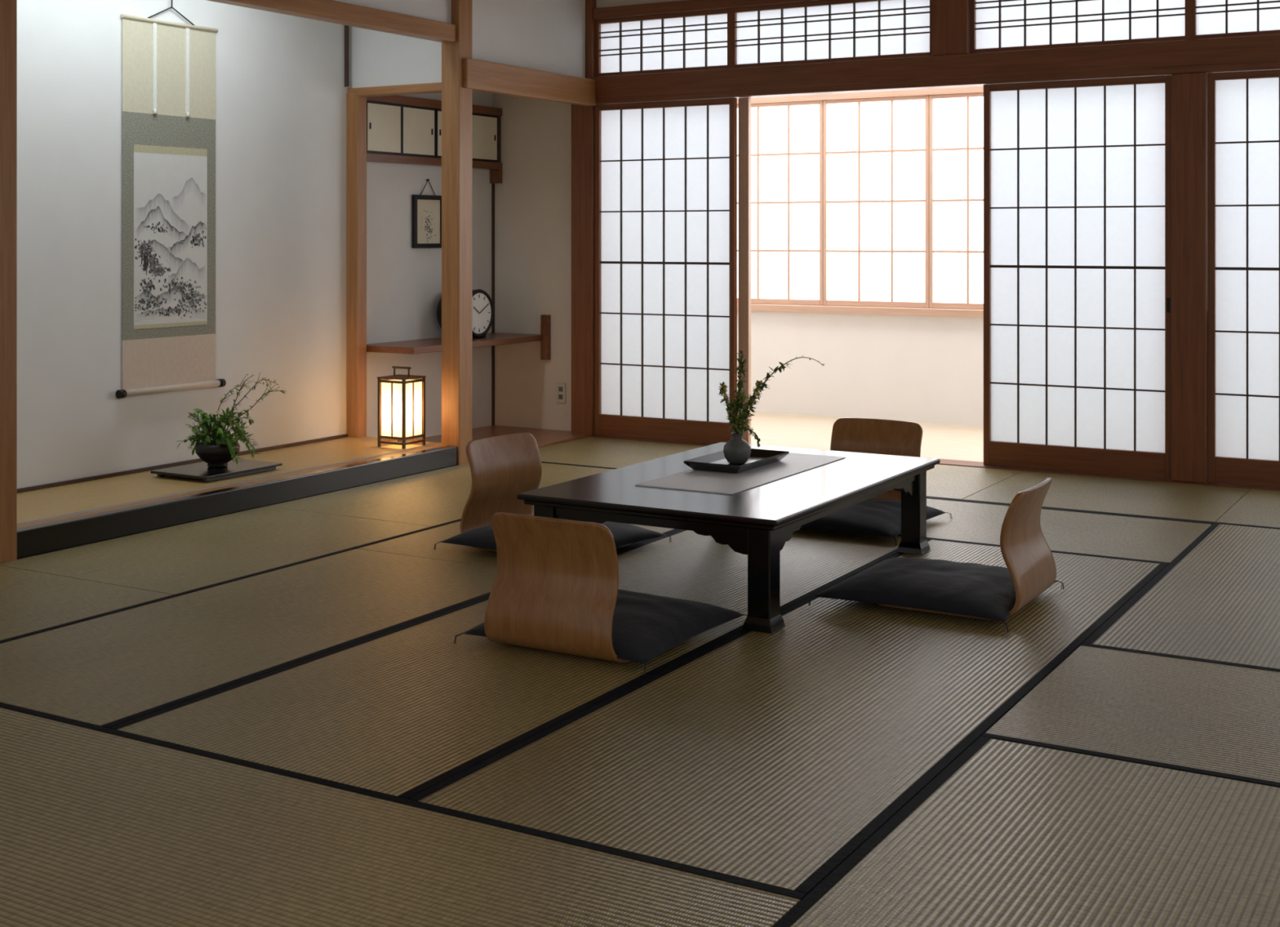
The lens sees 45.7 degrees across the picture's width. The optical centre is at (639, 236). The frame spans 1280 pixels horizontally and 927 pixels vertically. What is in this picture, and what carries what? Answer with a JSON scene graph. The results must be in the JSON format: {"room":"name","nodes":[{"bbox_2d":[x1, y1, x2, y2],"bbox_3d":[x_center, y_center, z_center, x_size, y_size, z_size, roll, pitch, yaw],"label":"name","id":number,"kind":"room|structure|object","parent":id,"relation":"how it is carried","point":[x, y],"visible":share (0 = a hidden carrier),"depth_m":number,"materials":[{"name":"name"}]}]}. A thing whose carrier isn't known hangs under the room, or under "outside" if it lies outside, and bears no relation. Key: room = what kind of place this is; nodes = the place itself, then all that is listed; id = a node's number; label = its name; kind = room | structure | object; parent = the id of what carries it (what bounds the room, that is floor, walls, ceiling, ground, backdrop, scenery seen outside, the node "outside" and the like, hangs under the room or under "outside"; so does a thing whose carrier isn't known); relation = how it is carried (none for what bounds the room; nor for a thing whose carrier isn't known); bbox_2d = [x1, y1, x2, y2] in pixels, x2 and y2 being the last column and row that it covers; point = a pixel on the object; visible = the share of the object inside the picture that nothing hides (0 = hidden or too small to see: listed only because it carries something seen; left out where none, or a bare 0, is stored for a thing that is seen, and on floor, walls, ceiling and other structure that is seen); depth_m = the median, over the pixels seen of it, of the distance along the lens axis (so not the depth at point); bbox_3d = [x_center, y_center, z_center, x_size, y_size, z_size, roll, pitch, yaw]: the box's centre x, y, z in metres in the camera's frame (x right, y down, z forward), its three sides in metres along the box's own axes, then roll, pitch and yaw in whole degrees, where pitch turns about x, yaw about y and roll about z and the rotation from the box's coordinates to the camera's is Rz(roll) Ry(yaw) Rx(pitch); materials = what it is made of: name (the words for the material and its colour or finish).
{"room":"traditional dwelling","nodes":[
{"label":"traditional dwelling","id":0,"kind":"room"},
{"bbox_2d":[17,435,457,559],"bbox_3d":[-1.926,1.151,6.863,0.746,0.150,2.780,0,0,30],"label":"platform","id":1,"kind":"structure","parent":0,"point":[58,517],"depth_m":6.53,"materials":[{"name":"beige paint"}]},
{"bbox_2d":[150,457,282,481],"bbox_3d":[-1.927,1.063,6.929,0.346,0.028,0.475,0,0,30],"label":"tray","id":2,"kind":"object","parent":1,"relation":"on","point":[201,470],"visible":0.9,"depth_m":6.86,"materials":[{"name":"black paint"}]},
{"bbox_2d":[176,373,287,467],"bbox_3d":[-1.869,0.834,6.921,0.509,0.428,0.220,0,0,6],"label":"arrangement","id":3,"kind":"object","parent":2,"relation":"on","point":[217,451],"visible":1,"depth_m":6.89,"materials":[{"name":"green plant"}]},
{"bbox_2d":[377,365,426,448],"bbox_3d":[-1.229,0.873,7.828,0.178,0.409,0.178,0,0,30],"label":"paper lantern","id":4,"kind":"object","parent":1,"relation":"on","point":[399,396],"visible":1,"depth_m":7.78,"materials":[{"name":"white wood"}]},
{"bbox_2d":[17,0,493,488],"bbox_3d":[-1.957,-0.237,7.629,0.070,2.927,4.234,0,0,30],"label":"wall","id":5,"kind":"structure","parent":0,"point":[281,91],"depth_m":7.48,"materials":[{"name":"white paint"}]},
{"bbox_2d":[115,0,226,398],"bbox_3d":[-2.191,-0.363,7.119,0.041,2.184,0.636,0,0,30],"label":"scroll","id":6,"kind":"object","parent":5,"relation":"attached to","point":[169,67],"visible":1,"depth_m":7.11,"materials":[{"name":"paper"}]},
{"bbox_2d":[17,433,347,493],"bbox_3d":[-2.263,1.070,7.019,0.013,0.015,2.708,0,0,30],"label":"baseboard","id":7,"kind":"structure","parent":5,"relation":"attached to","point":[194,460],"depth_m":7.03,"materials":[{"name":"brown wood"}]},
{"bbox_2d":[344,25,349,86],"bbox_3d":[-1.580,-1.137,8.181,0.022,0.656,0.013,0,0,30],"label":"trim","id":8,"kind":"structure","parent":5,"relation":"attached to","point":[346,27],"depth_m":8.17,"materials":[{"name":"brown wood"}]},
{"bbox_2d":[346,92,366,437],"bbox_3d":[-1.532,0.226,8.206,0.079,2.000,0.077,0,0,30],"label":"trim","id":9,"kind":"structure","parent":5,"relation":"attached to","point":[356,105],"depth_m":8.18,"materials":[{"name":"brown wood"}]},
{"bbox_2d":[412,178,441,248],"bbox_3d":[-1.226,-0.133,8.787,0.023,0.406,0.276,0,0,30],"label":"framed picture","id":10,"kind":"object","parent":5,"relation":"attached to","point":[426,209],"visible":0.97,"depth_m":8.77,"materials":[{"name":"beige paper"}]},
{"bbox_2d":[366,314,550,359],"bbox_3d":[-1.039,0.604,8.705,0.427,0.270,1.260,0,0,30],"label":"wall shelf","id":11,"kind":"object","parent":5,"relation":"attached to","point":[429,344],"visible":0.89,"depth_m":8.69,"materials":[{"name":"brown wood"}]},
{"bbox_2d":[436,288,493,338],"bbox_3d":[-1.027,0.445,8.851,0.232,0.285,0.280,0,0,30],"label":"mantel clock","id":12,"kind":"object","parent":11,"relation":"on","point":[482,304],"visible":0.52,"depth_m":8.81,"materials":[{"name":"black paint"}]},
{"bbox_2d":[491,183,494,425],"bbox_3d":[-0.904,0.399,9.348,0.013,1.642,0.013,0,0,30],"label":"trim","id":13,"kind":"structure","parent":5,"relation":"attached to","point":[492,184],"depth_m":9.35,"materials":[{"name":"black wood"}]},
{"bbox_2d":[351,26,441,88],"bbox_3d":[-1.282,-1.134,8.084,0.631,0.662,0.047,0,0,30],"label":"wall partition","id":14,"kind":"structure","parent":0,"point":[378,58],"depth_m":8.08,"materials":[{"name":"white paint"}]},
{"bbox_2d":[346,82,441,97],"bbox_3d":[-1.286,-0.779,8.069,0.642,0.045,0.076,0,0,30],"label":"trim","id":15,"kind":"structure","parent":14,"relation":"attached to","point":[435,87],"depth_m":8.03,"materials":[{"name":"brown wood"}]},
{"bbox_2d":[366,95,502,183],"bbox_3d":[-1.195,-0.558,8.791,0.072,0.460,1.269,0,0,30],"label":"cabinet","id":16,"kind":"object","parent":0,"point":[401,129],"depth_m":8.62,"materials":[{"name":"beige paper"}]},
{"bbox_2d":[332,0,585,78],"bbox_3d":[-1.334,-1.310,7.265,0.047,0.779,3.930,0,0,30],"label":"wall","id":17,"kind":"structure","parent":0,"point":[543,35],"depth_m":8.39,"materials":[{"name":"white paint"}]},
{"bbox_2d":[207,0,456,42],"bbox_3d":[-1.646,-1.047,6.696,0.082,0.088,2.640,0,0,30],"label":"trim","id":18,"kind":"structure","parent":17,"relation":"attached to","point":[327,11],"depth_m":7.17,"materials":[{"name":"brown wood"}]},
{"bbox_2d":[441,0,472,465],"bbox_3d":[-0.951,-0.237,7.889,0.115,2.927,0.115,0,0,30],"label":"wooden pillar","id":19,"kind":"structure","parent":17,"relation":"attached to","point":[456,100],"depth_m":7.85,"materials":[{"name":"brown wood"}]},
{"bbox_2d":[463,57,595,106],"bbox_3d":[-0.605,-0.845,8.386,0.070,0.152,1.253,0,0,30],"label":"trim","id":20,"kind":"structure","parent":17,"relation":"attached to","point":[478,75],"depth_m":8.30,"materials":[{"name":"brown wood"}]},
{"bbox_2d":[421,425,591,447],"bbox_3d":[-0.893,1.192,8.636,0.746,0.067,1.229,0,0,30],"label":"floor","id":21,"kind":"structure","parent":0,"point":[544,437],"depth_m":8.93,"materials":[{"name":"brown wood"}]},
{"bbox_2d":[493,0,683,431],"bbox_3d":[1.839,-0.237,7.789,6.320,2.927,0.082,0,0,30],"label":"wall","id":22,"kind":"structure","parent":0,"point":[533,197],"depth_m":9.21,"materials":[{"name":"paint"}]},
{"bbox_2d":[556,382,565,403],"bbox_3d":[-0.473,0.935,9.099,0.064,0.123,0.011,0,0,30],"label":"wall outlet","id":23,"kind":"object","parent":22,"relation":"attached to","point":[561,387],"visible":1,"depth_m":9.09,"materials":[{"name":"beige plastic"}]},
{"bbox_2d":[571,0,596,435],"bbox_3d":[-0.310,-0.237,9.024,0.147,2.927,0.141,0,0,30],"label":"trim","id":24,"kind":"structure","parent":22,"relation":"attached to","point":[582,117],"depth_m":8.96,"materials":[{"name":"red wood"}]},
{"bbox_2d":[737,97,751,444],"bbox_3d":[0.587,0.194,8.514,0.064,1.944,0.035,0,0,30],"label":"trim","id":25,"kind":"structure","parent":22,"relation":"attached to","point":[744,104],"depth_m":8.50,"materials":[{"name":"brown wood"}]},
{"bbox_2d":[590,435,1279,490],"bbox_3d":[2.151,1.197,7.574,5.565,0.058,0.163,0,0,30],"label":"trim","id":26,"kind":"structure","parent":22,"relation":"attached to","point":[943,461],"depth_m":7.61,"materials":[{"name":"red wood"}]},
{"bbox_2d":[594,97,737,444],"bbox_3d":[0.138,0.194,8.728,0.922,1.944,0.035,0,0,30],"label":"screen","id":27,"kind":"object","parent":26,"relation":"on","point":[665,172],"visible":0.85,"depth_m":8.72,"materials":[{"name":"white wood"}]},
{"bbox_2d":[983,75,1171,479],"bbox_3d":[2.164,0.194,7.544,0.928,1.944,0.037,0,0,30],"label":"screen","id":28,"kind":"object","parent":26,"relation":"on","point":[1077,173],"visible":1,"depth_m":7.54,"materials":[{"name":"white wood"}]},
{"bbox_2d":[1207,69,1279,487],"bbox_3d":[3.103,0.194,6.997,0.922,1.944,0.035,0,0,30],"label":"screen","id":29,"kind":"object","parent":26,"relation":"on","point":[1243,107],"visible":1,"depth_m":7.15,"materials":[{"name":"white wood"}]},
{"bbox_2d":[591,0,1279,104],"bbox_3d":[2.151,-1.062,7.573,5.565,0.563,0.141,0,0,30],"label":"lintel","id":30,"kind":"object","parent":22,"relation":"attached to","point":[1255,52],"visible":0.84,"depth_m":7.90,"materials":[{"name":"red wood"}]},
{"bbox_2d":[595,8,731,76],"bbox_3d":[0.132,-1.109,8.745,0.895,0.338,0.035,0,0,30],"label":"screen","id":31,"kind":"object","parent":30,"relation":"attached to","point":[692,41],"visible":0.96,"depth_m":8.74,"materials":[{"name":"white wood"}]},
{"bbox_2d":[731,0,932,68],"bbox_3d":[1.030,-1.109,8.221,1.182,0.338,0.035,0,0,30],"label":"screen","id":32,"kind":"object","parent":30,"relation":"attached to","point":[828,30],"visible":0.97,"depth_m":8.21,"materials":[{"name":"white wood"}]},
{"bbox_2d":[969,0,1190,53],"bbox_3d":[2.174,-1.109,7.553,1.082,0.338,0.035,0,0,30],"label":"screen","id":33,"kind":"object","parent":30,"relation":"attached to","point":[995,25],"visible":0.95,"depth_m":7.57,"materials":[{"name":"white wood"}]},
{"bbox_2d":[1190,0,1279,39],"bbox_3d":[3.143,-1.109,6.987,1.161,0.338,0.035,0,0,30],"label":"screen","id":34,"kind":"object","parent":30,"relation":"attached to","point":[1209,19],"visible":0.93,"depth_m":7.19,"materials":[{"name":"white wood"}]},
{"bbox_2d":[932,0,969,55],"bbox_3d":[1.629,-1.109,7.885,0.188,0.338,0.129,0,0,30],"label":"trim","id":35,"kind":"structure","parent":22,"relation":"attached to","point":[950,18],"depth_m":7.83,"materials":[{"name":"red wood"}]},
{"bbox_2d":[1171,72,1207,483],"bbox_3d":[2.647,0.194,7.290,0.157,1.946,0.141,0,0,30],"label":"wooden pillar","id":36,"kind":"structure","parent":22,"relation":"attached to","point":[1188,91],"depth_m":7.23,"materials":[{"name":"red wood"}]},
{"bbox_2d":[737,311,983,426],"bbox_3d":[2.787,0.862,9.076,5.982,0.727,0.070,0,0,30],"label":"wall","id":37,"kind":"structure","parent":0,"point":[895,367],"depth_m":9.80,"materials":[{"name":"beige paint"}]},
{"bbox_2d":[737,100,822,305],"bbox_3d":[0.896,-0.223,10.174,0.724,1.347,0.035,0,0,30],"label":"window","id":38,"kind":"structure","parent":37,"relation":"in","point":[787,137],"depth_m":10.13,"materials":[{"name":"paper"}]},
{"bbox_2d":[737,86,983,317],"bbox_3d":[2.778,-0.237,9.061,5.982,1.472,0.129,0,0,30],"label":"window frame","id":39,"kind":"structure","parent":37,"relation":"on","point":[972,313],"depth_m":9.76,"materials":[{"name":"brown wood"}]},
{"bbox_2d":[822,95,928,307],"bbox_3d":[1.523,-0.223,9.807,0.724,1.347,0.035,0,0,30],"label":"window","id":40,"kind":"structure","parent":37,"relation":"in","point":[876,150],"depth_m":9.81,"materials":[{"name":"paper"}]},
{"bbox_2d":[928,92,983,309],"bbox_3d":[2.150,-0.223,9.441,0.724,1.347,0.035,0,0,30],"label":"window","id":41,"kind":"structure","parent":37,"relation":"in","point":[956,121],"depth_m":9.54,"materials":[{"name":"paper"}]},
{"bbox_2d":[751,410,983,462],"bbox_3d":[2.390,1.199,8.398,5.982,0.053,1.501,0,0,30],"label":"floor","id":42,"kind":"structure","parent":0,"point":[939,440],"depth_m":8.96,"materials":[{"name":"beige wood"}]},
{"bbox_3d":[0.492,1.252,4.739,7.214,0.053,10.088,0,0,30],"label":"floor","id":43,"kind":"structure","parent":0,"visible":0},
{"bbox_2d":[0,565,172,639],"bbox_3d":[-2.184,1.199,4.763,0.912,0.053,1.035,0,0,30],"label":"mat","id":44,"kind":"object","parent":43,"relation":"on","point":[31,601],"visible":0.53,"depth_m":4.92,"materials":[{"name":"beige wicker"}]},
{"bbox_2d":[0,506,431,594],"bbox_3d":[-1.579,1.199,5.798,0.912,0.053,1.358,0,0,30],"label":"mat","id":45,"kind":"object","parent":43,"relation":"on","point":[188,556],"visible":0.66,"depth_m":5.72,"materials":[{"name":"beige wicker"}]},
{"bbox_2d":[0,546,497,727],"bbox_3d":[-1.180,1.199,4.679,0.900,0.054,1.903,0,0,30],"label":"mat","id":46,"kind":"object","parent":43,"relation":"on","point":[112,668],"visible":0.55,"depth_m":4.49,"materials":[{"name":"fabric"}]},
{"bbox_2d":[0,702,806,926],"bbox_3d":[-1.500,1.199,3.236,3.634,0.054,0.906,0,0,30],"label":"mat","id":47,"kind":"object","parent":43,"relation":"on","point":[100,825],"visible":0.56,"depth_m":2.87,"materials":[{"name":"fabric"}]},
{"bbox_2d":[266,462,613,525],"bbox_3d":[-0.816,1.199,7.105,0.912,0.053,1.663,0,0,30],"label":"mat","id":48,"kind":"object","parent":43,"relation":"on","point":[441,495],"visible":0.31,"depth_m":6.83,"materials":[{"name":"beige wicker"}]},
{"bbox_2d":[109,526,901,798],"bbox_3d":[-0.081,1.199,4.764,0.906,0.054,3.158,0,0,30],"label":"mat","id":49,"kind":"object","parent":43,"relation":"on","point":[402,711],"visible":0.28,"depth_m":3.96,"materials":[{"name":"fabric"}]},
{"bbox_2d":[484,511,630,662],"bbox_3d":[-0.145,0.973,4.404,0.431,0.394,0.481,0,0,30],"label":"chair","id":50,"kind":"object","parent":49,"relation":"on","point":[555,586],"visible":0.91,"depth_m":4.21,"materials":[{"name":"brown wood"}]},
{"bbox_2d":[453,588,747,675],"bbox_3d":[-0.100,1.125,4.487,0.644,0.092,0.648,0,0,30],"label":"floor cushion","id":51,"kind":"object","parent":49,"relation":"on","point":[645,626],"visible":0.49,"depth_m":4.36,"materials":[{"name":"fabric"}]},
{"bbox_2d":[516,441,940,633],"bbox_3d":[0.363,1.000,5.299,0.926,0.340,1.443,0,0,30],"label":"table","id":52,"kind":"object","parent":49,"relation":"on","point":[757,522],"visible":0.73,"depth_m":4.87,"materials":[{"name":"paint"}]},
{"bbox_2d":[634,452,844,494],"bbox_3d":[0.378,0.829,5.389,0.362,0.002,0.972,0,0,30],"label":"table runner","id":53,"kind":"object","parent":52,"relation":"on","point":[691,479],"visible":0.84,"depth_m":5.23,"materials":[{"name":"fabric"}]},
{"bbox_2d":[684,448,789,473],"bbox_3d":[0.353,0.810,5.502,0.223,0.033,0.405,0,0,30],"label":"tray","id":54,"kind":"object","parent":53,"relation":"on","point":[717,461],"visible":0.8,"depth_m":5.47,"materials":[{"name":"black paint"}]},
{"bbox_2d":[719,350,824,463],"bbox_3d":[0.471,0.613,5.467,0.385,0.408,0.109,0,0,9],"label":"flower vase","id":55,"kind":"object","parent":54,"relation":"on","point":[736,450],"visible":1,"depth_m":5.47,"materials":[{"name":"ceramic"}]},
{"bbox_2d":[801,497,951,546],"bbox_3d":[0.859,1.125,6.189,0.644,0.091,0.648,0,0,30],"label":"floor cushion","id":56,"kind":"object","parent":49,"relation":"on","point":[872,516],"visible":0.55,"depth_m":5.96,"materials":[{"name":"fabric"}]},
{"bbox_2d":[351,518,680,567],"bbox_3d":[-0.155,1.199,6.434,0.900,0.054,2.156,0,0,30],"label":"mat","id":57,"kind":"object","parent":43,"relation":"on","point":[421,543],"visible":0.12,"depth_m":5.75,"materials":[{"name":"wicker"}]},
{"bbox_2d":[460,431,542,551],"bbox_3d":[-0.372,0.973,5.787,0.481,0.394,0.431,0,0,36],"label":"chair","id":58,"kind":"object","parent":57,"relation":"on","point":[503,467],"visible":0.49,"depth_m":5.89,"materials":[{"name":"brown wood"}]},
{"bbox_2d":[434,515,671,550],"bbox_3d":[-0.326,1.124,5.754,0.644,0.093,0.648,0,0,36],"label":"floor cushion","id":59,"kind":"object","parent":57,"relation":"on","point":[624,534],"visible":0.21,"depth_m":5.67,"materials":[{"name":"fabric"}]},
{"bbox_2d":[538,436,704,469],"bbox_3d":[-0.191,1.199,8.275,0.812,0.054,0.982,0,0,30],"label":"mat","id":60,"kind":"object","parent":43,"relation":"on","point":[590,451],"visible":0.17,"depth_m":8.28,"materials":[{"name":"fabric"}]},
{"bbox_2d":[408,538,1168,894],"bbox_3d":[0.704,1.199,4.306,0.906,0.054,3.158,0,0,30],"label":"mat","id":61,"kind":"object","parent":43,"relation":"on","point":[771,758],"visible":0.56,"depth_m":3.58,"materials":[{"name":"wicker"}]},
{"bbox_2d":[877,477,1056,619],"bbox_3d":[1.053,0.973,4.886,0.481,0.394,0.431,0,0,30],"label":"chair","id":62,"kind":"object","parent":61,"relation":"on","point":[1028,558],"visible":0.71,"depth_m":4.72,"materials":[{"name":"brown wood"}]},
{"bbox_2d":[808,556,1064,632],"bbox_3d":[0.972,1.125,4.933,0.646,0.092,0.647,0,0,30],"label":"floor cushion","id":63,"kind":"object","parent":62,"relation":"on","point":[967,588],"visible":0.96,"depth_m":4.78,"materials":[{"name":"fabric"}]},
{"bbox_2d":[926,463,1022,499],"bbox_3d":[0.916,1.199,7.629,1.745,0.054,0.982,0,0,30],"label":"mat","id":64,"kind":"object","parent":43,"relation":"on","point":[943,481],"visible":0.22,"depth_m":7.33,"materials":[{"name":"wicker"}]},
{"bbox_2d":[772,735,1279,926],"bbox_3d":[0.734,1.199,2.553,0.906,0.054,1.815,0,0,30],"label":"mat","id":65,"kind":"object","parent":43,"relation":"on","point":[1008,833],"visible":1,"depth_m":2.89,"materials":[{"name":"fabric"}]},
{"bbox_2d":[897,497,1213,564],"bbox_3d":[1.336,1.199,6.290,1.815,0.054,0.900,0,0,30],"label":"mat","id":66,"kind":"object","parent":43,"relation":"on","point":[1095,534],"visible":0.3,"depth_m":6.07,"materials":[{"name":"fabric"}]},
{"bbox_2d":[830,417,922,501],"bbox_3d":[0.904,0.973,6.271,0.431,0.394,0.481,0,0,30],"label":"chair","id":67,"kind":"object","parent":66,"relation":"on","point":[864,435],"visible":0.34,"depth_m":6.44,"materials":[{"name":"brown wood"}]},
{"bbox_2d":[960,471,1250,523],"bbox_3d":[2.134,1.199,6.918,1.070,0.054,0.982,0,0,30],"label":"mat","id":68,"kind":"object","parent":43,"relation":"on","point":[1144,498],"visible":0.58,"depth_m":6.87,"materials":[{"name":"wicker"}]},
{"bbox_2d":[981,642,1279,786],"bbox_3d":[1.824,1.199,3.519,1.815,0.054,0.947,0,0,30],"label":"mat","id":69,"kind":"object","parent":43,"relation":"on","point":[1219,718],"visible":0.73,"depth_m":3.73,"materials":[{"name":"wicker"}]},
{"bbox_2d":[1083,522,1279,668],"bbox_3d":[2.206,1.199,5.075,0.906,0.054,2.120,0,0,30],"label":"mat","id":70,"kind":"object","parent":43,"relation":"on","point":[1219,598],"visible":0.79,"depth_m":4.82,"materials":[{"name":"wicker"}]},
{"bbox_2d":[1214,488,1279,528],"bbox_3d":[3.382,1.199,6.189,1.815,0.054,0.982,0,0,30],"label":"mat","id":71,"kind":"object","parent":43,"relation":"on","point":[1258,508],"visible":0.64,"depth_m":6.48,"materials":[{"name":"wicker"}]},
{"bbox_3d":[-3.344,-0.238,3.834,0.094,2.927,3.718,0,0,30],"label":"wall","id":72,"kind":"structure","parent":0,"visible":0},
{"bbox_2d":[0,0,17,562],"bbox_3d":[-2.358,-0.237,5.499,0.129,2.927,0.141,0,0,30],"label":"wooden pillar","id":73,"kind":"structure","parent":72,"relation":"attached to","point":[8,8],"depth_m":5.50,"materials":[{"name":"brown wood"}]}
]}

